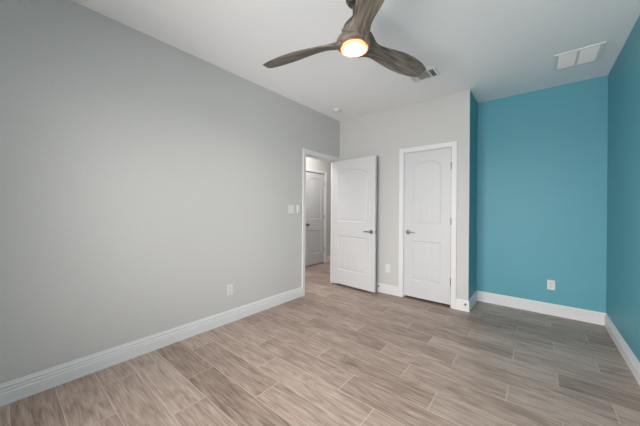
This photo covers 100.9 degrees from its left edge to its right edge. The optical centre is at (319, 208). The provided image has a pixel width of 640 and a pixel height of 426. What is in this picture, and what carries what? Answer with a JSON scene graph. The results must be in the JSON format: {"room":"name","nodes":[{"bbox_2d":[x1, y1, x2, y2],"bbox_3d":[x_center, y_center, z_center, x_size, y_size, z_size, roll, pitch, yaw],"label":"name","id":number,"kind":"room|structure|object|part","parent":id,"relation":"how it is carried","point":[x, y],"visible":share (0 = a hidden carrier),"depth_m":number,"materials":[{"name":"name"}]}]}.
{"room":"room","nodes":[
{"label":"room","id":0,"kind":"room"},
{"bbox_2d":[0,0,339,383],"bbox_3d":[-1.212,-0.126,2.694,0.115,2.727,4.935,0,0,39],"label":"wall","id":1,"kind":"structure","parent":0,"point":[143,178],"depth_m":2.15,"materials":[{"name":"grey paint"}]},
{"bbox_2d":[0,287,301,406],"bbox_3d":[-1.460,1.168,2.302,0.016,0.135,3.796,0,0,39],"label":"baseboard","id":2,"kind":"structure","parent":1,"relation":"attached to","point":[11,391],"depth_m":2.13,"materials":[{"name":"white paint"}]},
{"bbox_2d":[227,284,232,295],"bbox_3d":[-0.983,0.884,2.886,0.008,0.116,0.072,0,0,39],"label":"wall outlet","id":3,"kind":"object","parent":1,"relation":"attached to","point":[229,287],"visible":1,"depth_m":2.88,"materials":[{"name":"white plastic"}]},
{"bbox_2d":[288,205,294,212],"bbox_3d":[-0.387,0.002,3.604,0.008,0.118,0.116,0,0,39],"label":"light switch","id":4,"kind":"object","parent":1,"relation":"attached to","point":[291,208],"visible":1,"depth_m":3.60,"materials":[{"name":"white plastic"}]},
{"bbox_2d":[302,148,339,295],"bbox_3d":[-0.013,0.193,4.159,0.148,2.108,0.902,0,0,39],"label":"door frame","id":5,"kind":"structure","parent":1,"relation":"attached to","point":[306,153],"depth_m":3.80,"materials":[{"name":"white paint"}]},
{"bbox_2d":[306,157,330,255],"bbox_3d":[-0.633,-0.121,5.307,0.115,2.727,5.230,0,0,39],"label":"wall","id":6,"kind":"structure","parent":0,"point":[311,163],"depth_m":6.21,"materials":[{"name":"grey paint"}]},
{"bbox_2d":[305,172,324,265],"bbox_3d":[-0.097,0.219,5.854,0.101,2.014,0.664,0,0,39],"label":"door","id":7,"kind":"structure","parent":6,"relation":"in","point":[314,222],"depth_m":5.86,"materials":[{"name":"white paint"}]},
{"bbox_2d":[306,168,326,262],"bbox_3d":[-0.146,0.190,5.890,0.132,2.112,0.796,0,0,39],"label":"door frame","id":8,"kind":"structure","parent":6,"relation":"attached to","point":[324,173],"depth_m":6.12,"materials":[{"name":"white paint"}]},
{"bbox_2d":[0,262,639,425],"bbox_3d":[0.387,1.300,3.013,4.620,0.100,7.470,0,0,39],"label":"floor","id":9,"kind":"structure","parent":0,"point":[333,354],"depth_m":2.00,"materials":[{"name":"brown wood"}]},
{"bbox_2d":[331,155,376,292],"bbox_3d":[0.509,0.218,4.161,0.846,2.006,0.153,0,0,43],"label":"door","id":10,"kind":"structure","parent":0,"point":[354,181],"depth_m":4.10,"materials":[{"name":"white paint"}]},
{"bbox_2d":[71,0,639,120],"bbox_3d":[0.408,-1.527,3.013,4.620,0.100,7.470,0,0,39],"label":"ceiling","id":11,"kind":"structure","parent":0,"point":[493,49],"depth_m":2.30,"materials":[{"name":"paint"}]},
{"bbox_2d":[333,108,340,112],"bbox_3d":[0.253,-1.459,3.932,0.128,0.038,0.128,0,0,39],"label":"smoke detector","id":12,"kind":"object","parent":11,"relation":"attached to","point":[336,110],"visible":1,"depth_m":3.90,"materials":[{"name":"white plastic"}]},
{"bbox_2d":[263,0,425,76],"bbox_3d":[0.214,-1.289,1.951,1.293,0.380,1.313,0,0,39],"label":"ceiling fan","id":13,"kind":"object","parent":11,"relation":"hanging from","point":[356,40],"visible":1,"depth_m":1.87,"materials":[{"name":"brown wood"}]},
{"bbox_3d":[-0.129,-1.155,2.004,0.692,0.096,0.200,0,0,25],"label":"blade","id":14,"kind":"part","parent":13,"relation":"part of","materials":[{"name":"wood"}]},
{"bbox_3d":[0.271,-1.152,1.425,0.200,0.096,0.692,0,0,-5],"label":"blade","id":15,"kind":"part","parent":13,"relation":"part of","materials":[{"name":"wood"}]},
{"bbox_3d":[0.572,-1.150,2.061,0.692,0.096,0.200,0,0,-35],"label":"blade","id":16,"kind":"part","parent":13,"relation":"part of","materials":[{"name":"wood"}]},
{"bbox_2d":[407,67,439,83],"bbox_3d":[1.141,-1.466,2.908,0.290,0.010,0.225,0,0,39],"label":"ceiling vent","id":17,"kind":"object","parent":11,"relation":"in","point":[430,73],"visible":0.8,"depth_m":2.92,"materials":[{"name":"metal"}]},
{"bbox_2d":[553,41,606,70],"bbox_3d":[2.480,-1.456,2.549,0.345,0.010,0.358,0,0,39],"label":"ceiling vent","id":18,"kind":"object","parent":11,"relation":"in","point":[592,53],"visible":1,"depth_m":2.52,"materials":[{"name":"metal"}]},
{"bbox_3d":[2.421,-1.456,2.593,0.128,0.009,0.305,0,0,39],"label":"louver panel","id":19,"kind":"part","parent":18,"relation":"part of","materials":[{"name":"metal"}]},
{"bbox_3d":[2.535,-1.455,2.500,0.128,0.009,0.305,0,0,39],"label":"louver panel","id":20,"kind":"part","parent":18,"relation":"part of","materials":[{"name":"metal"}]},
{"bbox_2d":[340,92,459,297],"bbox_3d":[1.069,-0.109,3.939,1.832,2.727,0.115,0,0,39],"label":"wall","id":21,"kind":"structure","parent":0,"point":[382,134],"depth_m":3.87,"materials":[{"name":"grey paint"}]},
{"bbox_2d":[376,282,397,295],"bbox_3d":[0.725,1.185,4.129,1.044,0.135,0.016,0,0,39],"label":"baseboard","id":22,"kind":"structure","parent":21,"relation":"attached to","point":[383,288],"depth_m":3.90,"materials":[{"name":"white paint"}]},
{"bbox_2d":[385,264,389,272],"bbox_3d":[1.002,0.882,3.908,0.072,0.116,0.008,0,0,39],"label":"wall outlet","id":23,"kind":"object","parent":21,"relation":"attached to","point":[387,269],"visible":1,"depth_m":3.91,"materials":[{"name":"white plastic"}]},
{"bbox_2d":[398,141,456,308],"bbox_3d":[1.463,0.201,3.604,0.751,2.114,0.132,0,0,39],"label":"door frame","id":24,"kind":"structure","parent":21,"relation":"attached to","point":[453,144],"depth_m":3.43,"materials":[{"name":"white paint"}]},
{"bbox_2d":[404,148,451,304],"bbox_3d":[1.429,0.219,3.558,0.623,2.011,0.092,0,0,39],"label":"door","id":25,"kind":"structure","parent":21,"relation":"in","point":[427,175],"depth_m":3.55,"materials":[{"name":"white paint"}]},
{"bbox_2d":[458,89,477,300],"bbox_3d":[1.993,-0.102,3.531,0.115,2.727,0.657,0,0,39],"label":"wall","id":26,"kind":"structure","parent":0,"point":[468,110],"depth_m":3.29,"materials":[{"name":"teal paint"}]},
{"bbox_2d":[456,290,476,311],"bbox_3d":[1.940,1.194,3.482,0.152,0.135,0.558,0,0,39],"label":"baseboard","id":27,"kind":"structure","parent":26,"relation":"attached to","point":[469,305],"depth_m":3.29,"materials":[{"name":"white paint"}]},
{"bbox_2d":[476,75,607,312],"bbox_3d":[2.686,-0.096,3.313,1.233,2.727,0.115,0,0,39],"label":"wall","id":28,"kind":"structure","parent":0,"point":[542,154],"depth_m":3.20,"materials":[{"name":"teal paint"}]},
{"bbox_2d":[477,291,605,324],"bbox_3d":[2.641,1.199,3.257,1.217,0.135,0.016,0,0,39],"label":"baseboard","id":29,"kind":"structure","parent":28,"relation":"attached to","point":[595,317],"depth_m":3.19,"materials":[{"name":"white paint"}]},
{"bbox_2d":[547,280,554,289],"bbox_3d":[2.765,0.911,3.162,0.072,0.116,0.008,0,0,39],"label":"wall outlet","id":30,"kind":"object","parent":28,"relation":"attached to","point":[550,283],"visible":1,"depth_m":3.16,"materials":[{"name":"white plastic"}]},
{"bbox_2d":[606,15,639,361],"bbox_3d":[1.506,-0.105,0.813,0.115,2.727,5.477,0,0,39],"label":"wall","id":31,"kind":"structure","parent":0,"point":[623,153],"depth_m":2.30,"materials":[{"name":"teal paint"}]},
{"bbox_2d":[604,314,639,385],"bbox_3d":[1.441,1.190,0.848,0.016,0.135,5.231,0,0,39],"label":"baseboard","id":32,"kind":"structure","parent":31,"relation":"attached to","point":[627,354],"depth_m":2.24,"materials":[{"name":"white paint"}]}
]}

